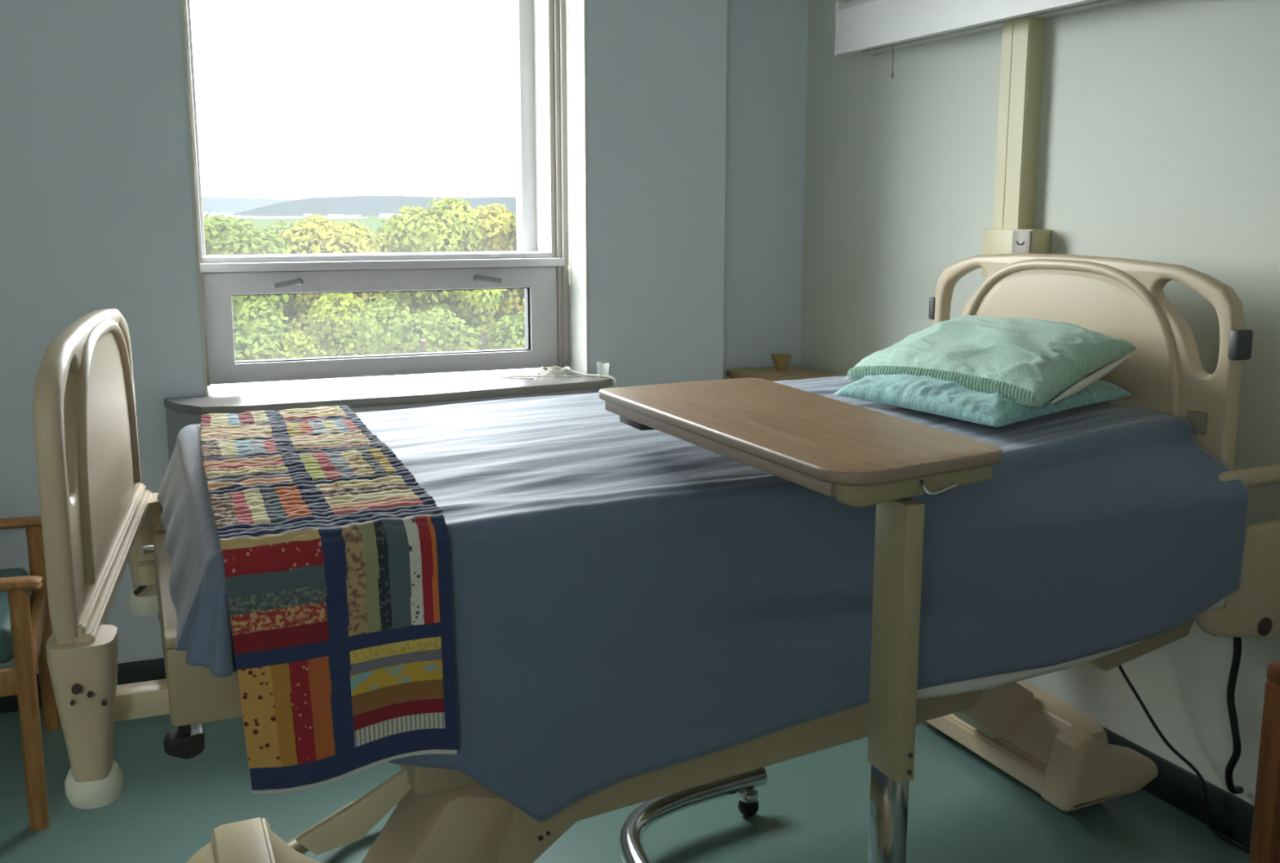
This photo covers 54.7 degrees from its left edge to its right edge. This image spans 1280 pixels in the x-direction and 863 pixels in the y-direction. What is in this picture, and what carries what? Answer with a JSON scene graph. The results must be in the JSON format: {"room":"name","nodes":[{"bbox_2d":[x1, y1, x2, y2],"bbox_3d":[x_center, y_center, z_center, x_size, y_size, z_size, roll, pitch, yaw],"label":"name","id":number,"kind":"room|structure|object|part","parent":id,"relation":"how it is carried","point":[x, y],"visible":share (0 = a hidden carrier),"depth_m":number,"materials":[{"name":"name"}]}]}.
{"room":"care facility","nodes":[
{"label":"care facility","id":0,"kind":"room"},
{"bbox_2d":[0,0,727,673],"bbox_3d":[-1.540,-0.548,3.627,3.768,2.600,0.446,-4,11,-22],"label":"wall","id":1,"kind":"structure","parent":0,"point":[96,205],"depth_m":3.48,"materials":[{"name":"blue paint"}]},
{"bbox_2d":[0,657,165,712],"bbox_3d":[-1.360,0.713,3.677,3.568,0.100,0.012,-4,11,-22],"label":"baseboard","id":2,"kind":"structure","parent":1,"relation":"attached to","point":[150,669],"depth_m":3.62,"materials":[{"name":"black rubber"}]},
{"bbox_2d":[179,0,589,395],"bbox_3d":[-0.749,-0.912,3.757,1.186,1.532,0.198,-4,11,-22],"label":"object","id":3,"kind":"structure","parent":1,"relation":"attached to","point":[579,289],"depth_m":3.95,"materials":[{"name":"grey paint"}]},
{"bbox_2d":[164,0,612,461],"bbox_3d":[-0.775,-0.814,3.757,1.345,1.706,0.650,-4,11,-22],"label":"window","id":4,"kind":"structure","parent":1,"relation":"in","point":[540,264],"depth_m":3.93,"materials":[{"name":"grey"}]},
{"bbox_3d":[-0.860,-1.112,3.944,1.111,1.120,0.081,-5,11,-26],"label":"sash","id":5,"kind":"part","parent":4,"relation":"part of","materials":[{"name":"white metal"}]},
{"bbox_3d":[-0.801,-0.348,3.955,1.117,0.336,0.050,-4,11,-22],"label":"hopper sash","id":6,"kind":"part","parent":4,"relation":"part of","materials":[{"name":"white metal"}]},
{"bbox_3d":[-0.731,-0.125,3.772,1.345,0.026,0.420,-4,11,-22],"label":"sill","id":7,"kind":"part","parent":4,"relation":"part of","materials":[{"name":"paint"}]},
{"bbox_2d":[499,365,617,386],"bbox_3d":[-0.263,-0.142,4.008,0.376,0.127,0.154,-1,10,-6],"label":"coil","id":8,"kind":"object","parent":4,"relation":"on","point":[557,371],"visible":0.91,"depth_m":3.98,"materials":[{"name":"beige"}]},
{"bbox_2d":[565,0,571,285],"bbox_3d":[-0.225,-1.088,3.948,0.032,1.239,0.035,-4,11,-22],"label":"blind cord","id":9,"kind":"object","parent":1,"relation":"hanging from","point":[568,72],"visible":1,"depth_m":3.97,"materials":[{"name":"beige plastic"}]},
{"bbox_2d":[0,707,1249,862],"bbox_3d":[-0.279,1.181,1.689,4.400,0.120,5.500,-4,11,-22],"label":"floor","id":10,"kind":"structure","parent":0,"point":[814,807],"depth_m":2.91,"materials":[{"name":"teal plastic"}]},
{"bbox_2d":[0,515,60,831],"bbox_3d":[-1.762,0.479,2.950,0.669,0.822,0.657,-4,11,-22],"label":"armchair","id":11,"kind":"object","parent":10,"relation":"on","point":[25,624],"visible":0.87,"depth_m":2.82,"materials":[{"name":"brown wood"}]},
{"bbox_3d":[-1.643,0.579,2.688,0.540,0.059,0.024,-4,11,-22],"label":"rail","id":12,"kind":"part","parent":11,"relation":"part of","materials":[{"name":"brown wood"}]},
{"bbox_2d":[0,567,30,663],"bbox_3d":[-1.754,0.458,2.950,0.510,0.091,0.540,-4,11,-22],"label":"seat cushion","id":13,"kind":"object","parent":11,"relation":"on","point":[6,655],"depth_m":2.84,"materials":[{"name":"teal plastic"}]},
{"bbox_3d":[-1.860,0.265,3.201,0.632,0.048,0.057,-4,11,-22],"label":"armrest","id":14,"kind":"part","parent":11,"relation":"part of","materials":[{"name":"brown wood"}]},
{"bbox_3d":[-1.630,0.363,2.655,0.632,0.048,0.057,-4,11,-22],"label":"armrest","id":15,"kind":"part","parent":11,"relation":"part of","materials":[{"name":"brown wood"}]},
{"bbox_3d":[-1.385,0.629,2.807,0.042,0.572,0.042,-4,11,-22],"label":"leg","id":16,"kind":"part","parent":11,"relation":"part of","materials":[{"name":"brown wood"}]},
{"bbox_3d":[-1.873,0.481,3.234,0.540,0.059,0.024,-4,11,-22],"label":"rail","id":17,"kind":"part","parent":11,"relation":"part of","materials":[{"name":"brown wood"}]},
{"bbox_3d":[-1.500,0.511,3.067,0.024,0.059,0.600,-4,11,-22],"label":"rail","id":18,"kind":"part","parent":11,"relation":"part of","materials":[{"name":"brown wood"}]},
{"bbox_3d":[-1.615,0.532,3.352,0.042,0.572,0.042,-4,11,-22],"label":"leg","id":19,"kind":"part","parent":11,"relation":"part of","materials":[{"name":"brown wood"}]},
{"bbox_2d":[32,253,1279,862],"bbox_3d":[0.072,0.289,2.649,2.368,1.297,1.157,-4,11,-22],"label":"hospital bed","id":20,"kind":"object","parent":10,"relation":"on","point":[98,516],"visible":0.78,"depth_m":2.39,"materials":[{"name":"beige plastic"}]},
{"bbox_2d":[45,624,124,808],"bbox_3d":[-0.815,0.429,1.832,0.094,0.260,0.111,-4,11,-22],"label":"bed leg","id":21,"kind":"object","parent":20,"relation":"attached to","point":[82,666],"depth_m":1.80,"materials":[{"name":"beige plastic"}]},
{"bbox_3d":[-0.966,0.016,2.205,0.036,0.442,1.006,-3,11,-16],"label":"footboard","id":22,"kind":"part","parent":20,"relation":"part of","materials":[{"name":"beige plastic"}]},
{"bbox_3d":[-0.947,-0.006,2.207,0.005,0.354,0.744,-3,11,-16],"label":"panel","id":23,"kind":"part","parent":20,"relation":"part of","materials":[{"name":"beige plastic"}]},
{"bbox_3d":[-0.942,0.214,2.248,0.026,0.037,0.980,-3,11,-16],"label":"ledge rail","id":24,"kind":"part","parent":20,"relation":"part of","materials":[{"name":"beige plastic"}]},
{"bbox_3d":[-0.786,0.420,1.932,0.110,0.043,0.050,-4,11,-22],"label":"board arm","id":25,"kind":"part","parent":20,"relation":"part of","materials":[{"name":"beige plastic"}]},
{"bbox_2d":[128,493,164,616],"bbox_3d":[-1.081,0.273,2.704,0.094,0.260,0.102,-4,11,-22],"label":"bed rail","id":26,"kind":"object","parent":20,"relation":"attached to","point":[145,603],"depth_m":2.66,"materials":[{"name":"beige plastic"}]},
{"bbox_3d":[-1.036,0.298,2.614,0.040,0.043,0.050,-4,11,-22],"label":"board arm","id":27,"kind":"part","parent":20,"relation":"part of","materials":[{"name":"beige plastic"}]},
{"bbox_3d":[-0.705,0.298,2.338,0.378,0.180,0.785,-4,11,-22],"label":"frame","id":28,"kind":"part","parent":20,"relation":"part of","materials":[{"name":"beige paint"}]},
{"bbox_3d":[-0.068,0.800,3.091,1.896,0.055,0.273,-6,12,-32],"label":"rail","id":29,"kind":"part","parent":20,"relation":"part of","materials":[{"name":"beige paint"}]},
{"bbox_3d":[-0.393,0.769,2.337,0.334,0.262,0.200,-4,11,-22],"label":"lift arm","id":30,"kind":"part","parent":20,"relation":"part of","materials":[{"name":"beige plastic"}]},
{"bbox_2d":[157,375,1249,822],"bbox_3d":[0.071,0.274,2.604,2.007,0.612,1.118,-4,11,-22],"label":"blanket","id":31,"kind":"object","parent":20,"relation":"on","point":[628,602],"visible":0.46,"depth_m":2.25,"materials":[{"name":"blue fabric"}]},
{"bbox_2d":[200,404,458,794],"bbox_3d":[-0.640,0.254,2.349,0.348,0.466,0.967,-4,11,-22],"label":"patchwork quilt","id":32,"kind":"object","parent":31,"relation":"on","point":[336,560],"visible":1,"depth_m":1.95,"materials":[{"name":"multicoloured fabric"}]},
{"bbox_2d":[834,373,1133,427],"bbox_3d":[0.726,-0.116,2.840,0.520,0.089,0.675,-4,11,-22],"label":"pillow","id":33,"kind":"object","parent":31,"relation":"on","point":[924,393],"visible":0.5,"depth_m":2.64,"materials":[{"name":"teal fabric"}]},
{"bbox_2d":[844,315,1136,408],"bbox_3d":[0.770,-0.181,2.847,0.403,0.164,0.716,-4,11,-22],"label":"pillow","id":34,"kind":"object","parent":33,"relation":"on","point":[1030,362],"visible":0.9,"depth_m":2.66,"materials":[{"name":"green fabric"}]},
{"bbox_3d":[0.746,0.587,3.049,0.440,0.330,0.180,-4,11,-22],"label":"lift arm","id":35,"kind":"part","parent":20,"relation":"part of","materials":[{"name":"beige plastic"}]},
{"bbox_2d":[866,596,1226,703],"bbox_3d":[0.702,0.297,2.379,0.962,0.448,0.114,-3,11,-17],"label":"sheet","id":36,"kind":"object","parent":20,"relation":"on","point":[993,681],"visible":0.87,"depth_m":2.42,"materials":[{"name":"white"}]},
{"bbox_3d":[0.988,-0.187,2.933,0.005,0.414,0.744,-4,11,-22],"label":"panel","id":37,"kind":"part","parent":20,"relation":"part of","materials":[{"name":"beige plastic"}]},
{"bbox_3d":[1.006,-0.081,2.960,0.036,0.677,1.006,-4,11,-22],"label":"headboard","id":38,"kind":"part","parent":20,"relation":"part of","materials":[{"name":"beige plastic"}]},
{"bbox_3d":[1.244,0.667,2.848,0.028,0.478,0.412,-7,12,-33],"label":"signal cord","id":39,"kind":"part","parent":20,"relation":"part of","materials":[{"name":"black rubber"}]},
{"bbox_3d":[1.312,0.595,2.695,0.084,0.445,0.056,-4,11,-22],"label":"power cord","id":40,"kind":"part","parent":20,"relation":"part of","materials":[{"name":"black rubber"}]},
{"bbox_3d":[1.241,0.251,2.524,0.265,0.368,0.034,-4,11,-22],"label":"rail","id":41,"kind":"part","parent":20,"relation":"part of","materials":[{"name":"beige plastic"}]},
{"bbox_3d":[1.288,0.402,2.551,0.039,0.040,0.010,-4,11,-22],"label":"pivot knob","id":42,"kind":"part","parent":20,"relation":"part of","materials":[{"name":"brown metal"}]},
{"bbox_2d":[726,364,843,381],"bbox_3d":[0.508,0.203,4.283,0.285,0.812,0.398,-4,11,-22],"label":"nightstand","id":43,"kind":"object","parent":10,"relation":"on","point":[793,372],"visible":0.14,"depth_m":4.23,"materials":[{"name":"brown wood"}]},
{"bbox_2d":[770,353,791,370],"bbox_3d":[0.490,-0.241,4.292,0.062,0.058,0.054,-2,10,-12],"label":"cup","id":44,"kind":"object","parent":43,"relation":"on","point":[780,361],"visible":1,"depth_m":4.27,"materials":[{"name":"brown"}]},
{"bbox_2d":[599,377,1002,862],"bbox_3d":[0.267,0.475,2.313,0.468,1.050,1.052,-4,11,-22],"label":"table","id":45,"kind":"object","parent":10,"relation":"on","point":[860,456],"visible":0.97,"depth_m":1.85,"materials":[{"name":"brown laminate"}]},
{"bbox_3d":[0.103,0.014,2.070,0.015,0.021,0.821,-4,11,-23],"label":"trim","id":46,"kind":"part","parent":45,"relation":"part of","materials":[{"name":"brown laminate"}]},
{"bbox_2d":[738,787,759,802],"bbox_3d":[0.254,0.850,2.900,0.048,0.028,0.048,-4,11,-22],"label":"caster","id":47,"kind":"object","parent":45,"relation":"attached to","point":[745,794],"depth_m":2.88,"materials":[{"name":"silver metal"}]},
{"bbox_3d":[0.424,0.078,1.756,0.059,0.022,0.022,-4,11,-22],"label":"lever","id":48,"kind":"part","parent":45,"relation":"part of","materials":[{"name":"silver metal"}]},
{"bbox_2d":[1248,660,1279,862],"bbox_3d":[1.290,0.674,1.912,0.445,0.800,0.447,-4,11,-22],"label":"wooden chair","id":49,"kind":"object","parent":10,"relation":"on","point":[1264,847],"visible":1,"depth_m":1.99,"materials":[{"name":"brown wood"}]},
{"bbox_3d":[1.199,0.374,2.041,0.415,0.035,0.044,-4,11,-22],"label":"armrest","id":50,"kind":"part","parent":49,"relation":"part of","materials":[{"name":"brown wood"}]},
{"bbox_3d":[1.290,0.617,1.901,0.435,0.035,0.435,-4,11,-22],"label":"seat","id":51,"kind":"part","parent":49,"relation":"part of","materials":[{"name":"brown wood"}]},
{"bbox_2d":[723,0,808,379],"bbox_3d":[0.343,-0.698,4.466,0.380,2.600,0.315,-4,11,-22],"label":"wall","id":52,"kind":"structure","parent":0,"point":[766,63],"depth_m":4.30,"materials":[{"name":"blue paint"}]},
{"bbox_2d":[800,0,1279,804],"bbox_3d":[1.633,-0.298,2.231,0.260,2.600,5.500,-4,11,-22],"label":"wall","id":53,"kind":"structure","parent":0,"point":[1159,134],"depth_m":3.04,"materials":[{"name":"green paint"}]},
{"bbox_2d":[834,0,1133,78],"bbox_3d":[1.164,-1.003,2.718,0.142,0.247,2.575,-4,11,-22],"label":"wall light","id":54,"kind":"object","parent":53,"relation":"attached to","point":[863,28],"visible":1,"depth_m":3.46,"materials":[{"name":"white"}]},
{"bbox_3d":[0.752,-1.109,3.683,0.007,0.115,0.007,10,14,44],"label":"pull cord","id":55,"kind":"part","parent":54,"relation":"part of","materials":[{"name":"beige plastic"}]},
{"bbox_2d":[861,0,1110,52],"bbox_3d":[1.159,-0.987,2.716,0.071,0.013,2.530,-4,11,-22],"label":"diffuser","id":56,"kind":"object","parent":54,"relation":"attached to","point":[1093,2],"depth_m":3.31,"materials":[{"name":"grey plastic"}]},
{"bbox_2d":[982,16,1050,276],"bbox_3d":[1.000,-0.741,3.259,0.072,0.670,0.200,-4,11,-22],"label":"trunking","id":57,"kind":"object","parent":53,"relation":"attached to","point":[1023,41],"visible":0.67,"depth_m":3.25,"materials":[{"name":"beige plastic"}]},
{"bbox_2d":[982,228,1050,276],"bbox_3d":[1.003,-0.475,3.308,0.062,0.130,0.200,-4,11,-22],"label":"socket","id":58,"kind":"object","parent":57,"relation":"attached to","point":[996,241],"depth_m":3.25,"materials":[{"name":"beige plastic"}]},
{"bbox_2d":[1102,725,1253,848],"bbox_3d":[1.530,0.952,2.345,0.012,0.100,4.980,-4,11,-22],"label":"baseboard","id":59,"kind":"structure","parent":53,"relation":"attached to","point":[1229,815],"depth_m":2.88,"materials":[{"name":"black rubber"}]},
{"label":"outside","id":60,"kind":"structure","parent":0,"visible":0},
{"bbox_2d":[222,216,484,351],"bbox_3d":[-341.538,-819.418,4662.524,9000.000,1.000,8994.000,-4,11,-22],"label":"ground","id":61,"kind":"structure","parent":60,"point":[372,223],"depth_m":1528.42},
{"bbox_2d":[203,212,256,254],"bbox_3d":[-25.598,-6.222,76.063,5.465,14.262,5.733,-4,11,-22],"label":"tree","id":62,"kind":"object","parent":61,"relation":"on","point":[214,219],"visible":0.05,"depth_m":74.84,"materials":[{"name":"green plant"}]},
{"bbox_2d":[203,215,311,359],"bbox_3d":[-14.160,-0.462,43.686,5.786,14.329,5.534,5,11,25],"label":"tree","id":63,"kind":"object","parent":61,"relation":"on","point":[219,241],"visible":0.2,"depth_m":41.36,"materials":[{"name":"green plant"}]},
{"bbox_2d":[233,302,285,360],"bbox_3d":[-11.617,2.294,35.194,5.118,11.900,5.592,2,10,11],"label":"tree","id":64,"kind":"object","parent":61,"relation":"on","point":[255,342],"visible":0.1,"depth_m":34.03,"materials":[{"name":"green plant"}]},
{"bbox_2d":[265,219,296,245],"bbox_3d":[-20.923,-6.021,76.151,6.319,13.835,5.954,-4,11,-22],"label":"tree","id":65,"kind":"object","parent":61,"relation":"on","point":[281,224],"visible":0.02,"depth_m":74.35,"materials":[{"name":"green plant"}]},
{"bbox_2d":[247,293,394,359],"bbox_3d":[-9.223,1.746,37.545,5.691,12.151,4.770,5,11,27],"label":"bush","id":66,"kind":"object","parent":61,"relation":"on","point":[341,340],"visible":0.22,"depth_m":35.95,"materials":[{"name":"green plant"}]},
{"bbox_2d":[328,214,344,218],"bbox_3d":[-502.932,-355.707,2049.990,23.096,6.702,20.000,-4,11,-22],"label":"building","id":67,"kind":"structure","parent":61,"relation":"on","point":[330,216],"depth_m":2042.21,"materials":[{"name":"grey"}]},
{"bbox_2d":[278,213,414,357],"bbox_3d":[-11.197,-0.819,45.833,5.549,14.277,5.264,-7,12,-34],"label":"tree","id":68,"kind":"object","parent":61,"relation":"on","point":[310,236],"visible":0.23,"depth_m":43.84,"materials":[{"name":"yellow plant"}]},
{"bbox_2d":[324,222,375,247],"bbox_3d":[-19.455,-7.213,83.347,5.570,13.645,5.755,-4,11,-22],"label":"tree","id":69,"kind":"object","parent":61,"relation":"on","point":[327,222],"visible":0.02,"depth_m":83.21,"materials":[{"name":"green plant"}]},
{"bbox_2d":[346,214,360,218],"bbox_3d":[-485.773,-364.282,2100.905,21.275,5.642,20.000,-4,11,-22],"label":"building","id":70,"kind":"structure","parent":61,"relation":"on","point":[348,216],"depth_m":2093.19,"materials":[{"name":"grey"}]},
{"bbox_2d":[379,213,386,217],"bbox_3d":[-451.888,-381.438,2193.049,15.859,6.946,20.000,-4,11,-22],"label":"building","id":71,"kind":"structure","parent":61,"relation":"on","point":[381,215],"depth_m":2183.49,"materials":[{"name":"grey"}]},
{"bbox_2d":[386,213,401,218],"bbox_3d":[-400.597,-350.497,2018.299,21.997,7.612,20.000,-4,11,-22],"label":"building","id":72,"kind":"structure","parent":61,"relation":"on","point":[388,216],"depth_m":2012.51,"materials":[{"name":"grey"}]},
{"bbox_2d":[373,210,424,302],"bbox_3d":[-13.899,-6.082,74.852,5.848,14.412,6.004,-4,11,-22],"label":"tree","id":73,"kind":"object","parent":61,"relation":"on","point":[379,229],"visible":0.02,"depth_m":74.06,"materials":[{"name":"green plant"}]},
{"bbox_2d":[351,296,482,355],"bbox_3d":[-6.375,1.963,36.733,4.605,12.009,5.005,9,13,41],"label":"tree","id":74,"kind":"object","parent":61,"relation":"on","point":[415,331],"visible":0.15,"depth_m":34.95,"materials":[{"name":"green plant"}]},
{"bbox_2d":[374,195,503,353],"bbox_3d":[-7.349,-1.108,45.495,4.621,14.965,4.587,4,11,23],"label":"tree","id":75,"kind":"object","parent":61,"relation":"on","point":[451,226],"visible":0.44,"depth_m":43.62,"materials":[{"name":"green plant"}]},
{"bbox_2d":[431,311,524,351],"bbox_3d":[-4.348,2.007,38.002,4.499,11.474,4.228,0,10,2],"label":"tree","id":76,"kind":"object","parent":61,"relation":"on","point":[515,326],"visible":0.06,"depth_m":35.95,"materials":[{"name":"green plant"}]},
{"bbox_2d":[450,202,524,346],"bbox_3d":[-4.346,-1.428,47.632,5.233,14.841,4.464,3,10,14],"label":"tree","id":77,"kind":"object","parent":61,"relation":"on","point":[500,226],"visible":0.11,"depth_m":45.95,"materials":[{"name":"green plant"}]},
{"bbox_2d":[482,211,519,307],"bbox_3d":[-8.123,-6.720,77.849,6.478,14.612,6.123,-4,11,-22],"label":"tree","id":78,"kind":"object","parent":61,"relation":"on","point":[512,244],"visible":0.02,"depth_m":76.45,"materials":[{"name":"green plant"}]},
{"bbox_2d":[478,317,524,349],"bbox_3d":[-3.031,1.940,38.929,4.720,11.280,4.114,3,10,14],"label":"tree","id":79,"kind":"object","parent":61,"relation":"on","point":[522,330],"visible":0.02,"depth_m":36.40,"materials":[{"name":"green plant"}]},
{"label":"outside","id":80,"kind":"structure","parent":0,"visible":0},
{"bbox_2d":[226,195,515,216],"bbox_3d":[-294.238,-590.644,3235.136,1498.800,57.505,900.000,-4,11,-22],"label":"hill","id":81,"kind":"structure","parent":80,"point":[362,205],"depth_m":3031.48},
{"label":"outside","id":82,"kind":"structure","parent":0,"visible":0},
{"bbox_2d":[202,197,295,213],"bbox_3d":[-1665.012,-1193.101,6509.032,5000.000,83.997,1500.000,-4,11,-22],"label":"hill","id":83,"kind":"structure","parent":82,"point":[213,205],"depth_m":6150.72,"materials":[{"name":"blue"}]},
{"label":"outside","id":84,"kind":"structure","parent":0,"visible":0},
{"bbox_2d":[203,213,364,217],"bbox_3d":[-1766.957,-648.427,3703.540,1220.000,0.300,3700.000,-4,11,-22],"label":"lake","id":85,"kind":"structure","parent":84,"point":[204,214],"depth_m":2550.27,"materials":[{"name":"grey liquid"}]}
]}

